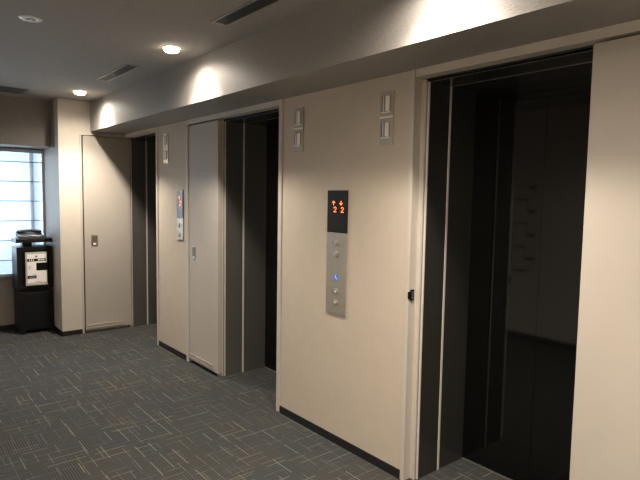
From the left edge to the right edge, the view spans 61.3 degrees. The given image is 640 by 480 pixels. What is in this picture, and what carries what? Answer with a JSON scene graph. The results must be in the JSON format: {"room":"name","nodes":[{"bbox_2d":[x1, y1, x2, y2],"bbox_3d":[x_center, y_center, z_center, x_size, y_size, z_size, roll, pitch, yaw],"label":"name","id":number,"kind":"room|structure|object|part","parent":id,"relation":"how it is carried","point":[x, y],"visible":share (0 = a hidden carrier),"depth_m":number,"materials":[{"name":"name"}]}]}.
{"room":"lobby","nodes":[
{"label":"lobby","id":0,"kind":"room"},
{"bbox_2d":[0,147,42,325],"bbox_3d":[-3.913,-0.246,5.812,1.684,2.530,0.250,-3,6,-39],"label":"wall","id":1,"kind":"structure","parent":0,"point":[7,309],"depth_m":6.06,"materials":[{"name":"beige paint"}]},
{"bbox_2d":[0,324,14,329],"bbox_3d":[-3.855,0.998,5.809,1.676,0.052,0.008,-3,6,-39],"label":"baseboard","id":2,"kind":"structure","parent":1,"relation":"attached to","point":[11,326],"depth_m":6.08,"materials":[{"name":"black plastic"}]},
{"bbox_2d":[0,151,45,280],"bbox_3d":[-3.744,-0.271,5.808,1.424,1.455,0.105,-3,6,-39],"label":"window","id":3,"kind":"structure","parent":1,"relation":"in","point":[3,276],"depth_m":6.18,"materials":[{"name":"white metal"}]},
{"bbox_3d":[-3.755,0.437,5.865,1.424,0.035,0.105,-3,6,-39],"label":"sill","id":4,"kind":"part","parent":3,"relation":"part of","materials":[{"name":"grey paint"}]},
{"bbox_2d":[0,148,42,260],"bbox_3d":[-3.714,-0.303,5.781,1.358,1.385,0.030,-3,6,-39],"label":"window blind","id":5,"kind":"object","parent":3,"relation":"attached to","point":[1,149],"visible":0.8,"depth_m":6.03,"materials":[{"name":"fabric"}]},
{"bbox_3d":[-3.703,-0.976,5.727,1.358,0.035,0.030,-3,6,-39],"label":"head rail","id":6,"kind":"part","parent":5,"relation":"part of","materials":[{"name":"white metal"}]},
{"bbox_2d":[38,98,128,331],"bbox_3d":[-2.480,-0.281,6.546,1.466,2.530,0.920,-3,6,-39],"label":"wall","id":7,"kind":"structure","parent":0,"point":[71,117],"depth_m":5.82,"materials":[{"name":"beige paint"}]},
{"bbox_2d":[50,100,53,147],"bbox_3d":[-2.878,-1.247,5.806,0.011,0.500,0.100,-3,6,-39],"label":"trim","id":8,"kind":"structure","parent":7,"relation":"attached to","point":[51,101],"depth_m":5.78,"materials":[{"name":"grey paint"}]},
{"bbox_2d":[54,326,82,336],"bbox_3d":[-2.911,0.987,6.146,0.214,0.052,0.678,-3,6,-39],"label":"baseboard","id":9,"kind":"structure","parent":7,"relation":"attached to","point":[79,331],"depth_m":5.89,"materials":[{"name":"black plastic"}]},
{"bbox_2d":[81,135,85,332],"bbox_3d":[-2.595,-0.049,5.913,0.011,2.165,0.034,-3,6,-39],"label":"trim","id":10,"kind":"structure","parent":7,"relation":"attached to","point":[81,135],"depth_m":5.90,"materials":[{"name":"beige metal"}]},
{"bbox_2d":[82,136,130,330],"bbox_3d":[-2.384,-0.056,6.060,0.501,2.161,0.049,-3,6,-39],"label":"door","id":11,"kind":"structure","parent":7,"relation":"in","point":[106,207],"depth_m":6.04,"materials":[{"name":"beige paint"}]},
{"bbox_3d":[-2.487,0.005,5.960,0.072,0.122,0.004,-3,6,-39],"label":"pull plate","id":12,"kind":"part","parent":11,"relation":"part of","materials":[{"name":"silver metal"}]},
{"bbox_3d":[-2.421,0.957,6.101,0.406,0.042,0.006,-3,6,-39],"label":"rail","id":13,"kind":"part","parent":11,"relation":"part of","materials":[{"name":"metal"}]},
{"bbox_2d":[0,0,334,101],"bbox_3d":[-0.452,-1.252,2.622,3.300,0.100,9.400,-3,6,-39],"label":"ceiling","id":14,"kind":"structure","parent":0,"point":[76,43],"depth_m":3.39,"materials":[{"name":"white paint"}]},
{"bbox_2d":[0,86,28,93],"bbox_3d":[-3.095,-1.445,5.144,0.520,0.006,0.300,-3,6,-39],"label":"ceiling vent","id":15,"kind":"object","parent":14,"relation":"in","point":[2,88],"visible":1,"depth_m":5.22,"materials":[{"name":"grey metal"}]},
{"bbox_2d":[0,95,50,148],"bbox_3d":[-3.688,-1.236,5.475,1.683,0.495,0.410,-3,6,-39],"label":"pelmet","id":16,"kind":"structure","parent":14,"relation":"attached to","point":[24,122],"depth_m":5.69,"materials":[{"name":"grey paint"}]},
{"bbox_2d":[18,15,42,24],"bbox_3d":[-1.640,-1.237,3.063,0.124,0.039,0.124,-3,6,-39],"label":"ceiling detector","id":17,"kind":"object","parent":14,"relation":"attached to","point":[30,18],"visible":1,"depth_m":3.05,"materials":[{"name":"white plastic"}]},
{"bbox_2d":[73,90,86,94],"bbox_3d":[-2.337,-1.430,5.260,0.120,0.030,0.120,-3,6,-39],"label":"recessed light","id":18,"kind":"object","parent":14,"relation":"in","point":[78,92],"visible":1,"depth_m":5.22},
{"bbox_2d":[96,64,139,81],"bbox_3d":[-1.666,-1.363,4.423,0.104,0.006,0.760,-3,6,-39],"label":"ceiling vent","id":19,"kind":"object","parent":14,"relation":"in","point":[126,68],"visible":1,"depth_m":4.39,"materials":[{"name":"grey metal"}]},
{"bbox_3d":[-1.687,-1.362,4.405,0.006,0.004,0.740,-3,6,-39],"label":"blade","id":20,"kind":"part","parent":19,"relation":"part of","materials":[{"name":"grey metal"}]},
{"bbox_3d":[-1.673,-1.363,4.417,0.006,0.004,0.740,-3,6,-39],"label":"blade","id":21,"kind":"part","parent":19,"relation":"part of","materials":[{"name":"grey metal"}]},
{"bbox_2d":[162,45,180,52],"bbox_3d":[-0.999,-1.277,3.633,0.120,0.030,0.120,-3,6,-39],"label":"recessed light","id":22,"kind":"object","parent":14,"relation":"in","point":[168,48],"visible":1,"depth_m":3.60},
{"bbox_2d":[211,0,281,25],"bbox_3d":[-0.295,-1.206,2.748,0.104,0.006,0.890,-3,6,-39],"label":"ceiling vent","id":23,"kind":"object","parent":14,"relation":"in","point":[254,6],"visible":1,"depth_m":2.88,"materials":[{"name":"grey metal"}]},
{"bbox_3d":[-0.317,-1.205,2.730,0.006,0.004,0.870,-3,6,-39],"label":"blade","id":24,"kind":"part","parent":23,"relation":"part of","materials":[{"name":"grey metal"}]},
{"bbox_3d":[-0.302,-1.206,2.742,0.006,0.004,0.870,-3,6,-39],"label":"blade","id":25,"kind":"part","parent":23,"relation":"part of","materials":[{"name":"grey metal"}]},
{"bbox_3d":[-0.288,-1.206,2.754,0.006,0.004,0.870,-3,6,-39],"label":"blade","id":26,"kind":"part","parent":23,"relation":"part of","materials":[{"name":"grey metal"}]},
{"bbox_2d":[90,0,639,133],"bbox_3d":[0.303,-1.038,2.728,0.370,0.317,8.380,-3,6,-39],"label":"soffit","id":27,"kind":"structure","parent":14,"relation":"attached to","point":[337,43],"depth_m":2.75,"materials":[{"name":"white paint"}]},
{"bbox_2d":[0,323,506,479],"bbox_3d":[-0.593,1.374,2.753,3.050,0.100,9.400,-3,6,-39],"label":"floor","id":28,"kind":"structure","parent":0,"point":[114,403],"depth_m":3.66,"materials":[{"name":"carpet"}]},
{"bbox_2d":[11,237,53,334],"bbox_3d":[-3.206,0.496,6.026,0.354,1.040,0.289,-3,6,-39],"label":"stand","id":29,"kind":"object","parent":28,"relation":"on","point":[33,305],"visible":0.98,"depth_m":5.92,"materials":[{"name":"black plastic"}]},
{"bbox_3d":[-3.240,0.043,5.955,0.094,0.052,0.120,-3,6,-39],"label":"post","id":30,"kind":"part","parent":29,"relation":"part of","materials":[{"name":"black wood"}]},
{"bbox_2d":[15,229,43,238],"bbox_3d":[-3.204,-0.069,5.950,0.263,0.097,0.199,-3,6,-39],"label":"telephone","id":31,"kind":"object","parent":29,"relation":"on","point":[26,233],"visible":1,"depth_m":5.91,"materials":[{"name":"black plastic"}]},
{"bbox_2d":[11,237,51,242],"bbox_3d":[-3.196,-0.002,5.984,0.354,0.040,0.275,-3,6,-39],"label":"tray","id":32,"kind":"object","parent":29,"relation":"on","point":[46,239],"depth_m":5.88,"materials":[{"name":"black plastic"}]},
{"bbox_2d":[25,252,47,285],"bbox_3d":[-3.094,0.312,5.895,0.216,0.362,0.032,-3,6,-39],"label":"sign","id":33,"kind":"object","parent":29,"relation":"attached to","point":[35,262],"visible":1,"depth_m":5.89,"materials":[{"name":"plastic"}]},
{"bbox_2d":[158,71,426,469],"bbox_3d":[0.689,0.038,3.223,0.770,2.530,8.500,-3,6,-39],"label":"wall","id":34,"kind":"structure","parent":0,"point":[343,375],"depth_m":3.30,"materials":[{"name":"beige paint"}]},
{"bbox_2d":[79,127,158,344],"bbox_3d":[-2.103,-0.048,5.704,0.554,2.213,0.979,-3,6,-39],"label":"door frame","id":35,"kind":"structure","parent":34,"relation":"attached to","point":[151,130],"depth_m":5.83,"materials":[{"name":"beige paint"}]},
{"bbox_3d":[-2.604,-0.050,5.897,0.022,2.169,0.048,-3,6,-39],"label":"casing","id":36,"kind":"part","parent":35,"relation":"part of","materials":[{"name":"beige paint"}]},
{"bbox_3d":[-2.344,-1.166,5.999,0.398,0.039,0.047,-3,6,-39],"label":"head casing","id":37,"kind":"part","parent":35,"relation":"part of","materials":[{"name":"beige paint"}]},
{"bbox_3d":[-2.191,-0.072,6.224,0.011,2.173,0.034,-3,6,-39],"label":"hinge post","id":38,"kind":"part","parent":35,"relation":"part of","materials":[{"name":"beige metal"}]},
{"bbox_2d":[130,133,156,325],"bbox_3d":[-1.711,-0.068,6.030,0.482,2.212,0.946,-3,6,-39],"label":"door","id":39,"kind":"structure","parent":34,"relation":"in","point":[142,148],"depth_m":6.31,"materials":[{"name":"metal"}]},
{"bbox_2d":[163,133,167,162],"bbox_3d":[-1.496,-0.886,5.229,0.016,0.286,0.100,-3,6,-39],"label":"lantern","id":40,"kind":"object","parent":34,"relation":"attached to","point":[165,136],"visible":1,"depth_m":5.22,"materials":[{"name":"metal"}]},
{"bbox_2d":[177,190,183,239],"bbox_3d":[-1.305,-0.234,5.034,0.017,0.463,0.120,-3,6,-39],"label":"panel","id":41,"kind":"object","parent":34,"relation":"attached to","point":[180,209],"visible":1,"depth_m":5.02,"materials":[{"name":"metal"}]},
{"bbox_3d":[-1.304,-0.103,5.047,0.010,0.200,0.120,-3,6,-39],"label":"plate","id":42,"kind":"part","parent":41,"relation":"part of","materials":[{"name":"metal"}]},
{"bbox_2d":[189,120,221,376],"bbox_3d":[-1.013,0.074,4.734,0.049,2.161,0.549,-3,6,-39],"label":"door","id":43,"kind":"structure","parent":34,"relation":"in","point":[205,139],"depth_m":4.68,"materials":[{"name":"beige paint"}]},
{"bbox_3d":[-1.071,1.082,4.835,0.006,0.042,0.454,-3,6,-39],"label":"rail","id":44,"kind":"part","parent":43,"relation":"part of","materials":[{"name":"metal"}]},
{"bbox_2d":[186,99,282,411],"bbox_3d":[-0.724,0.080,4.397,0.074,2.213,1.510,-3,6,-39],"label":"door frame","id":45,"kind":"structure","parent":34,"relation":"attached to","point":[276,104],"depth_m":4.13,"materials":[{"name":"beige paint"}]},
{"bbox_3d":[-0.822,0.090,4.553,0.015,2.165,0.018,-3,6,-39],"label":"hinge post","id":46,"kind":"part","parent":45,"relation":"part of","materials":[{"name":"beige metal"}]},
{"bbox_2d":[223,108,278,375],"bbox_3d":[-0.345,0.089,4.361,0.482,2.212,0.931,-3,6,-39],"label":"door","id":47,"kind":"structure","parent":34,"relation":"in","point":[251,141],"depth_m":4.69,"materials":[{"name":"metal"}]},
{"bbox_3d":[-0.338,0.075,4.662,0.030,2.177,0.457,-3,6,-39],"label":"sliding panel","id":48,"kind":"part","parent":47,"relation":"part of","materials":[{"name":"black metal"}]},
{"bbox_2d":[159,341,399,478],"bbox_3d":[0.700,1.326,2.669,0.008,0.052,7.443,-3,6,-39],"label":"baseboard","id":49,"kind":"structure","parent":34,"relation":"attached to","point":[368,457],"depth_m":3.41,"materials":[{"name":"black plastic"}]},
{"bbox_2d":[294,107,303,151],"bbox_3d":[-0.143,-0.729,3.576,0.016,0.286,0.100,-3,6,-39],"label":"lantern","id":50,"kind":"object","parent":34,"relation":"attached to","point":[298,112],"visible":1,"depth_m":3.56,"materials":[{"name":"metal"}]},
{"bbox_2d":[326,190,348,315],"bbox_3d":[0.101,0.078,3.325,0.017,0.764,0.182,-3,6,-39],"label":"panel","id":51,"kind":"object","parent":34,"relation":"attached to","point":[337,210],"visible":1,"depth_m":3.32,"materials":[{"name":"metal"}]},
{"bbox_3d":[0.102,0.207,3.338,0.010,0.505,0.182,-3,6,-39],"label":"plate","id":52,"kind":"part","parent":51,"relation":"part of","materials":[{"name":"metal"}]},
{"bbox_2d":[379,91,394,145],"bbox_3d":[0.364,-0.665,2.957,0.016,0.286,0.100,-3,6,-39],"label":"lantern","id":53,"kind":"object","parent":34,"relation":"attached to","point":[387,100],"visible":1,"depth_m":2.95,"materials":[{"name":"metal"}]},
{"bbox_2d":[415,45,593,479],"bbox_3d":[1.003,0.244,2.712,0.482,2.212,0.911,-3,6,-39],"label":"door","id":54,"kind":"structure","parent":34,"relation":"in","point":[506,153],"depth_m":2.93,"materials":[{"name":"black metal"}]},
{"bbox_3d":[1.144,1.337,2.931,0.070,0.004,0.855,-3,6,-39],"label":"sill","id":55,"kind":"part","parent":54,"relation":"part of","materials":[{"name":"metal"}]},
{"bbox_3d":[1.013,0.230,3.010,0.030,2.177,0.447,-3,6,-39],"label":"sliding panel","id":56,"kind":"part","parent":54,"relation":"part of","materials":[{"name":"black metal"}]},
{"bbox_3d":[1.296,0.263,2.664,0.030,2.177,0.447,-3,6,-39],"label":"sliding panel","id":57,"kind":"part","parent":54,"relation":"part of","materials":[{"name":"black metal"}]},
{"bbox_2d":[400,19,639,479],"bbox_3d":[0.960,0.274,2.333,0.074,2.213,1.510,-3,6,-39],"label":"door frame","id":58,"kind":"structure","parent":34,"relation":"attached to","point":[418,115],"depth_m":2.85,"materials":[{"name":"beige paint"}]},
{"bbox_3d":[0.486,0.295,2.891,0.042,0.059,0.010,-3,6,-39],"label":"strike plate","id":59,"kind":"part","parent":58,"relation":"part of","materials":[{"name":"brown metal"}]},
{"bbox_2d":[569,35,639,479],"bbox_3d":[1.232,0.317,1.989,0.049,2.131,0.545,-3,6,-39],"label":"door","id":60,"kind":"structure","parent":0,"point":[605,444],"depth_m":2.08,"materials":[{"name":"beige paint"}]}
]}

